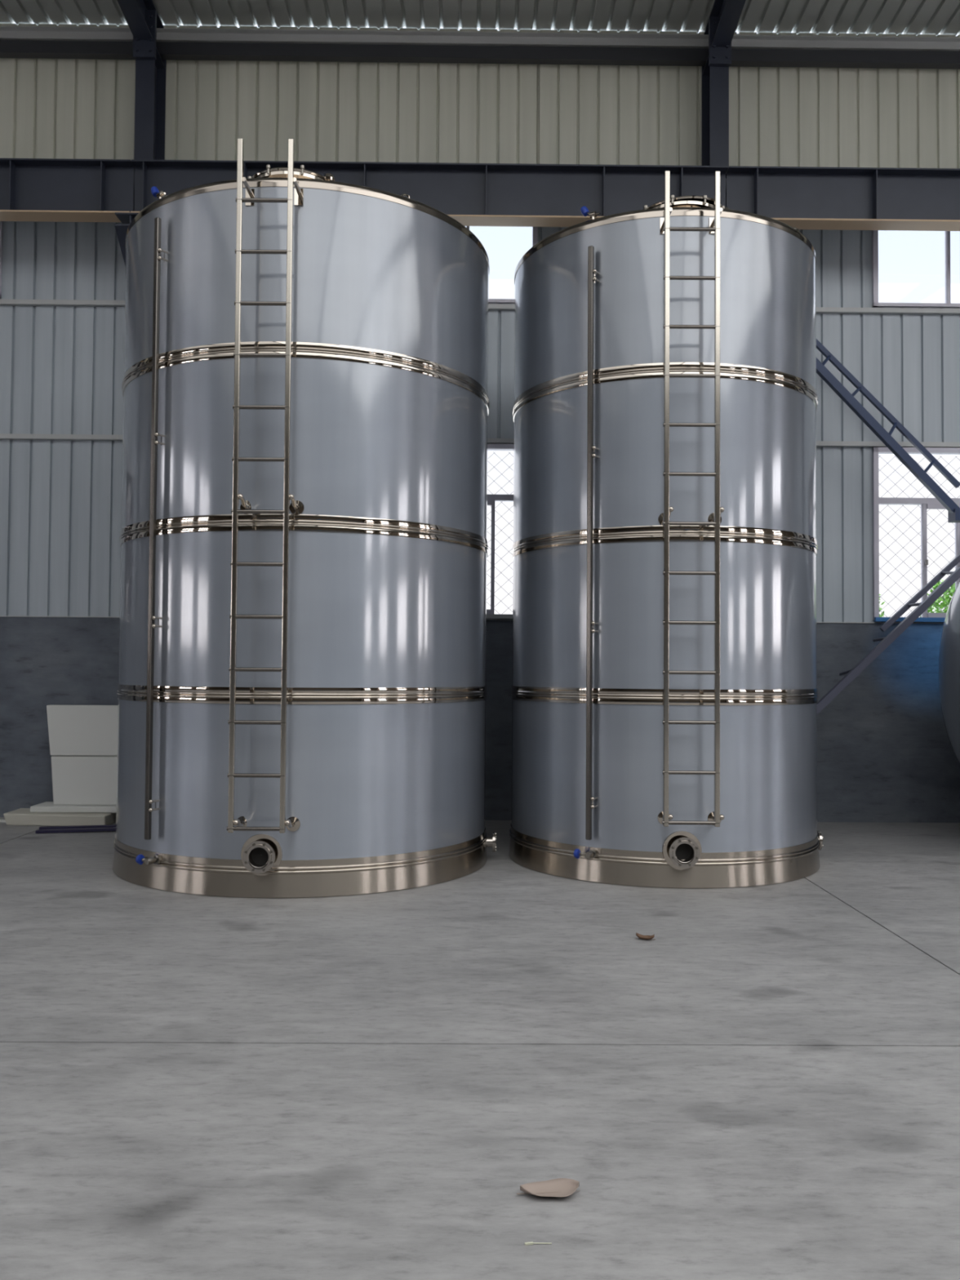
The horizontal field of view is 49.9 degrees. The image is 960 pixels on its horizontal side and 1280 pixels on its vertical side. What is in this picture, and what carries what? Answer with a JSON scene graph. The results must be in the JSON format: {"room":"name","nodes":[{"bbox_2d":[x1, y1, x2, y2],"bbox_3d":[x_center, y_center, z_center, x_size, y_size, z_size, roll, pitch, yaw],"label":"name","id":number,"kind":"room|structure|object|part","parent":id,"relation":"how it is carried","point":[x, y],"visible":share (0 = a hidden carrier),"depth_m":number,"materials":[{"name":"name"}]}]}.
{"room":"processing plant","nodes":[
{"label":"processing plant","id":0,"kind":"room"},
{"bbox_2d":[0,817,959,1279],"bbox_3d":[0.006,1.413,-2.142,33.991,0.150,23.791,0,-2,0],"label":"floor","id":1,"kind":"structure","parent":0,"point":[764,1086],"depth_m":3.58,"materials":[{"name":"concrete"}]},
{"bbox_2d":[4,808,116,826],"bbox_3d":[-3.752,1.592,9.249,0.960,0.105,0.408,0,-2,3],"label":"board","id":2,"kind":"object","parent":1,"relation":"on","point":[21,816],"visible":0.69,"depth_m":9.07,"materials":[{"name":"beige"}]},
{"bbox_2d":[30,801,116,813],"bbox_3d":[-3.618,1.515,9.341,0.770,0.055,0.340,0,-2,0],"label":"board","id":3,"kind":"object","parent":2,"relation":"on","point":[46,806],"visible":0.66,"depth_m":9.17,"materials":[{"name":"grey"}]},
{"bbox_2d":[51,755,117,804],"bbox_3d":[-3.555,1.273,9.359,0.687,0.428,0.177,0,-2,0],"label":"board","id":4,"kind":"object","parent":3,"relation":"on","point":[76,780],"visible":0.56,"depth_m":9.31,"materials":[{"name":"grey"}]},
{"bbox_2d":[46,704,118,755],"bbox_3d":[-3.601,0.829,9.477,0.783,0.454,0.205,0,-2,0],"label":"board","id":5,"kind":"object","parent":4,"relation":"on","point":[73,730],"visible":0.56,"depth_m":9.43,"materials":[{"name":"grey"}]},
{"bbox_2d":[35,826,115,833],"bbox_3d":[-3.110,1.614,8.797,1.278,0.042,0.050,1,-2,-10],"label":"bar","id":6,"kind":"object","parent":1,"relation":"on","point":[88,829],"visible":0.51,"depth_m":8.72,"materials":[{"name":"blue"}]},
{"bbox_2d":[39,824,115,829],"bbox_3d":[-3.081,1.618,8.958,1.413,0.040,0.050,1,-2,-8],"label":"bar","id":7,"kind":"object","parent":1,"relation":"on","point":[104,825],"visible":0.34,"depth_m":8.88,"materials":[{"name":"blue"}]},
{"bbox_2d":[115,59,166,266],"bbox_3d":[-3.096,-1.999,9.368,0.280,7.300,0.700,0,-2,0],"label":"steel column","id":8,"kind":"structure","parent":1,"relation":"on","point":[150,82],"depth_m":9.46,"materials":[{"name":"grey metal"}]},
{"bbox_2d":[0,158,134,222],"bbox_3d":[-5.717,-4.030,9.161,5.268,0.506,0.201,0,-2,0],"label":"beam","id":9,"kind":"structure","parent":8,"relation":"on","point":[32,189],"depth_m":9.17,"materials":[{"name":"black metal"}]},
{"bbox_2d":[117,0,165,69],"bbox_3d":[-2.975,-6.312,-2.001,0.200,1.300,23.680,0,-2,0],"label":"rafter","id":10,"kind":"object","parent":8,"relation":"on","point":[143,19],"visible":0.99,"depth_m":9.42,"materials":[{"name":"grey paint"}]},
{"bbox_3d":[-3.071,-5.549,9.439,0.200,0.440,0.065,0,-2,0],"label":"plate","id":11,"kind":"part","parent":10,"relation":"part of","materials":[{"name":"grey paint"}]},
{"bbox_2d":[0,26,959,51],"bbox_3d":[-0.034,-5.691,9.770,34.000,0.110,0.078,0,-2,0],"label":"purlin","id":12,"kind":"structure","parent":10,"relation":"attached to","point":[6,33],"depth_m":9.77,"materials":[{"name":"grey paint"}]},
{"bbox_2d":[130,159,728,226],"bbox_3d":[-0.440,-3.991,9.202,5.270,0.506,0.200,0,-2,0],"label":"beam","id":13,"kind":"structure","parent":8,"relation":"on","point":[473,194],"depth_m":9.20,"materials":[{"name":"black metal"}]},
{"bbox_2d":[0,40,959,69],"bbox_3d":[-0.035,-5.548,9.771,34.000,0.116,0.091,0,-2,0],"label":"roof beam","id":14,"kind":"structure","parent":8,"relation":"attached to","point":[8,48],"depth_m":9.74,"materials":[{"name":"black metal"}]},
{"bbox_2d":[112,137,496,897],"bbox_3d":[-1.282,-0.723,7.682,2.708,4.672,2.686,2,-2,-34],"label":"storage tank","id":15,"kind":"object","parent":1,"relation":"on","point":[301,691],"visible":1,"depth_m":6.49,"materials":[{"name":"metal"}]},
{"bbox_3d":[-2.146,1.387,6.515,0.030,0.062,0.060,-1,-2,29],"label":"valve handle","id":16,"kind":"part","parent":15,"relation":"part of","materials":[{"name":"blue plastic"}]},
{"bbox_3d":[-2.149,-2.967,6.826,0.064,0.067,0.050,-1,-2,40],"label":"valve handle","id":17,"kind":"part","parent":15,"relation":"part of","materials":[{"name":"blue plastic"}]},
{"bbox_3d":[-1.239,-3.008,6.830,0.570,0.064,0.570,0,-2,0],"label":"manhole lid","id":18,"kind":"part","parent":15,"relation":"part of","materials":[{"name":"silver metal"}]},
{"bbox_2d":[324,173,334,181],"bbox_3d":[-0.984,-2.957,6.709,0.080,0.150,0.080,0,-2,0],"label":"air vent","id":19,"kind":"object","parent":15,"relation":"attached to","point":[327,176],"depth_m":6.68,"materials":[{"name":"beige metal"}]},
{"bbox_2d":[524,1241,551,1245],"bbox_3d":[0.142,1.472,2.517,0.065,0.004,0.007,1,-2,-5],"label":"splinter","id":20,"kind":"object","parent":1,"relation":"on","point":[529,1242],"visible":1,"depth_m":2.52,"materials":[{"name":"beige wood"}]},
{"bbox_2d":[516,1177,580,1196],"bbox_3d":[0.183,1.467,2.758,0.173,0.026,0.097,1,-2,-8],"label":"dry leaf","id":21,"kind":"object","parent":1,"relation":"on","point":[560,1187],"visible":1,"depth_m":2.77,"materials":[{"name":"beige"}]},
{"bbox_3d":[0.183,1.476,2.758,0.173,0.006,0.006,1,-2,-9],"label":"stem","id":22,"kind":"part","parent":21,"relation":"part of","materials":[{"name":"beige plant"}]},
{"bbox_2d":[635,933,655,939],"bbox_3d":[0.863,1.546,5.379,0.083,0.031,0.068,1,-2,-18],"label":"dry leaf","id":23,"kind":"object","parent":1,"relation":"on","point":[640,936],"visible":1,"depth_m":5.38,"materials":[{"name":"brown plant"}]},
{"bbox_2d":[508,170,822,888],"bbox_3d":[1.360,-0.700,7.842,2.339,4.672,2.289,2,-2,-38],"label":"storage tank","id":24,"kind":"object","parent":1,"relation":"on","point":[664,694],"visible":1,"depth_m":6.84,"materials":[{"name":"metal"}]},
{"bbox_3d":[0.643,1.416,6.830,0.030,0.062,0.060,0,-2,28],"label":"valve handle","id":25,"kind":"part","parent":24,"relation":"part of","materials":[{"name":"blue plastic"}]},
{"bbox_3d":[0.719,-2.940,7.069,0.064,0.067,0.050,-1,-2,41],"label":"valve handle","id":26,"kind":"part","parent":24,"relation":"part of","materials":[{"name":"blue plastic"}]},
{"bbox_3d":[1.385,-2.941,7.109,0.569,0.077,0.570,0,-2,0],"label":"manhole lid","id":27,"kind":"part","parent":24,"relation":"part of","materials":[{"name":"silver metal"}]},
{"bbox_2d":[701,66,728,207],"bbox_3d":[2.184,-1.961,9.409,0.280,7.300,0.700,0,-2,0],"label":"steel column","id":28,"kind":"structure","parent":1,"relation":"on","point":[714,86],"depth_m":9.50,"materials":[{"name":"grey metal"}]},
{"bbox_2d":[702,0,746,75],"bbox_3d":[2.301,-6.274,-1.960,0.200,1.300,23.680,0,-2,0],"label":"rafter","id":29,"kind":"object","parent":28,"relation":"on","point":[725,15],"visible":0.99,"depth_m":9.43,"materials":[{"name":"grey paint"}]},
{"bbox_3d":[2.209,-5.510,9.480,0.200,0.440,0.065,0,-2,0],"label":"plate","id":30,"kind":"part","parent":29,"relation":"part of","materials":[{"name":"grey paint"}]},
{"bbox_2d":[725,165,959,231],"bbox_3d":[4.839,-3.953,9.243,5.269,0.506,0.200,0,-2,0],"label":"beam","id":31,"kind":"structure","parent":28,"relation":"on","point":[801,197],"depth_m":9.22,"materials":[{"name":"grey metal"}]},
{"bbox_2d":[817,553,959,714],"bbox_3d":[3.276,0.336,9.317,2.843,2.730,0.409,0,-2,0],"label":"ladder","id":32,"kind":"object","parent":1,"relation":"on","point":[852,673],"visible":0.62,"depth_m":9.14,"materials":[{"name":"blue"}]},
{"bbox_2d":[816,338,959,522],"bbox_3d":[3.592,-2.209,9.377,2.505,2.305,0.440,0,-2,0],"label":"stair railing","id":33,"kind":"object","parent":32,"relation":"on","point":[953,510],"visible":0.73,"depth_m":9.20,"materials":[{"name":"blue"}]},
{"bbox_3d":[4.196,-0.540,9.533,1.001,0.933,0.042,0,-2,0],"label":"rail","id":34,"kind":"part","parent":32,"relation":"part of","materials":[{"name":"grey paint"}]},
{"bbox_2d":[937,581,959,764],"bbox_3d":[5.617,0.444,8.006,3.600,2.460,2.120,0,-2,0],"label":"tank","id":35,"kind":"object","parent":1,"relation":"on","point":[948,661],"visible":1,"depth_m":8.44,"materials":[{"name":"metal"}]},
{"bbox_2d":[0,23,959,822],"bbox_3d":[-0.061,-2.056,9.854,34.000,7.585,0.221,0,-2,0],"label":"wall","id":36,"kind":"structure","parent":0,"point":[70,108],"depth_m":9.80,"materials":[{"name":"grey metal"}]},
{"bbox_2d":[0,615,943,623],"bbox_3d":[-0.073,-0.190,9.699,34.000,0.010,0.043,0,-2,0],"label":"ledge","id":37,"kind":"object","parent":36,"relation":"on","point":[0,615],"depth_m":9.65,"materials":[{"name":"grey paint"}]},
{"bbox_2d":[0,298,959,315],"bbox_3d":[-0.052,-3.158,9.779,34.000,0.044,0.079,0,-2,0],"label":"girt","id":38,"kind":"structure","parent":36,"relation":"attached to","point":[95,303],"depth_m":9.77,"materials":[{"name":"grey paint"}]},
{"bbox_2d":[0,433,959,448],"bbox_3d":[-0.061,-1.882,9.741,34.000,0.044,0.079,0,-2,0],"label":"girt","id":39,"kind":"structure","parent":36,"relation":"attached to","point":[2,436],"depth_m":9.72,"materials":[{"name":"grey paint"}]},
{"bbox_2d":[0,0,959,35],"bbox_3d":[0.099,-6.629,-1.992,34.071,0.870,23.830,0,-2,0],"label":"ceiling","id":40,"kind":"structure","parent":0,"point":[896,17],"depth_m":9.68,"materials":[{"name":"grey metal"}]},
{"bbox_3d":[-0.054,-3.004,9.852,34.000,5.640,0.060,0,-2,0],"label":"wall","id":41,"kind":"structure","parent":0,"visible":0},
{"bbox_2d":[0,221,3,298],"bbox_3d":[-5.662,-3.749,9.779,2.272,1.015,0.090,0,-2,0],"label":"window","id":42,"kind":"structure","parent":41,"relation":"in","point":[1,222],"depth_m":9.75,"materials":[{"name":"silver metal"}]},
{"bbox_2d":[486,444,513,618],"bbox_3d":[-0.463,-1.028,9.758,1.990,1.652,0.195,0,-2,0],"label":"window","id":43,"kind":"structure","parent":41,"relation":"in","point":[491,498],"depth_m":9.72,"materials":[{"name":"silver metal"}]},
{"bbox_3d":[-0.199,-0.783,9.706,0.606,1.075,0.030,0,-2,0],"label":"sliding sash","id":44,"kind":"part","parent":43,"relation":"part of","materials":[{"name":"silver metal"}]},
{"bbox_3d":[-0.468,-0.225,9.657,1.990,0.040,0.040,0,-2,0],"label":"sill","id":45,"kind":"part","parent":43,"relation":"part of","materials":[{"name":"grey paint"}]},
{"bbox_2d":[466,226,537,303],"bbox_3d":[-0.446,-3.711,9.819,1.984,1.015,0.090,0,-2,0],"label":"window","id":46,"kind":"structure","parent":41,"relation":"in","point":[535,229],"depth_m":9.78,"materials":[{"name":"silver metal"}]},
{"bbox_2d":[871,447,959,622],"bbox_3d":[4.810,-0.989,9.799,2.185,1.652,0.195,0,-2,0],"label":"window","id":47,"kind":"structure","parent":41,"relation":"in","point":[926,503],"depth_m":9.75,"materials":[{"name":"silver metal"}]},
{"bbox_3d":[4.804,-0.186,9.698,2.185,0.040,0.040,0,-2,0],"label":"sill","id":48,"kind":"part","parent":47,"relation":"part of","materials":[{"name":"grey paint"}]},
{"bbox_3d":[4.368,-0.749,9.741,0.291,1.075,0.030,0,-2,0],"label":"sliding sash","id":49,"kind":"part","parent":47,"relation":"part of","materials":[{"name":"silver metal"}]},
{"bbox_2d":[871,230,959,308],"bbox_3d":[4.831,-3.672,9.860,2.180,1.015,0.090,0,-2,0],"label":"window","id":50,"kind":"structure","parent":41,"relation":"in","point":[875,303],"depth_m":9.81,"materials":[{"name":"silver metal"}]},
{"label":"outside","id":51,"kind":"structure","parent":0,"visible":0},
{"bbox_3d":[-0.327,2.716,39.961,120.000,0.200,59.950,0,-2,0],"label":"ground","id":52,"kind":"structure","parent":51,"visible":0},
{"bbox_2d":[879,594,884,617],"bbox_3d":[4.327,0.637,11.583,0.894,2.401,0.606,0,-2,0],"label":"bush","id":53,"kind":"object","parent":52,"relation":"on","point":[882,613],"visible":0.02,"depth_m":11.57,"materials":[{"name":"green plant"}]},
{"bbox_2d":[920,579,955,616],"bbox_3d":[5.495,0.557,11.902,1.583,2.567,0.987,0,-2,0],"label":"bush","id":54,"kind":"object","parent":52,"relation":"on","point":[947,598],"visible":0.1,"depth_m":11.87,"materials":[{"name":"green plant"}]}
]}

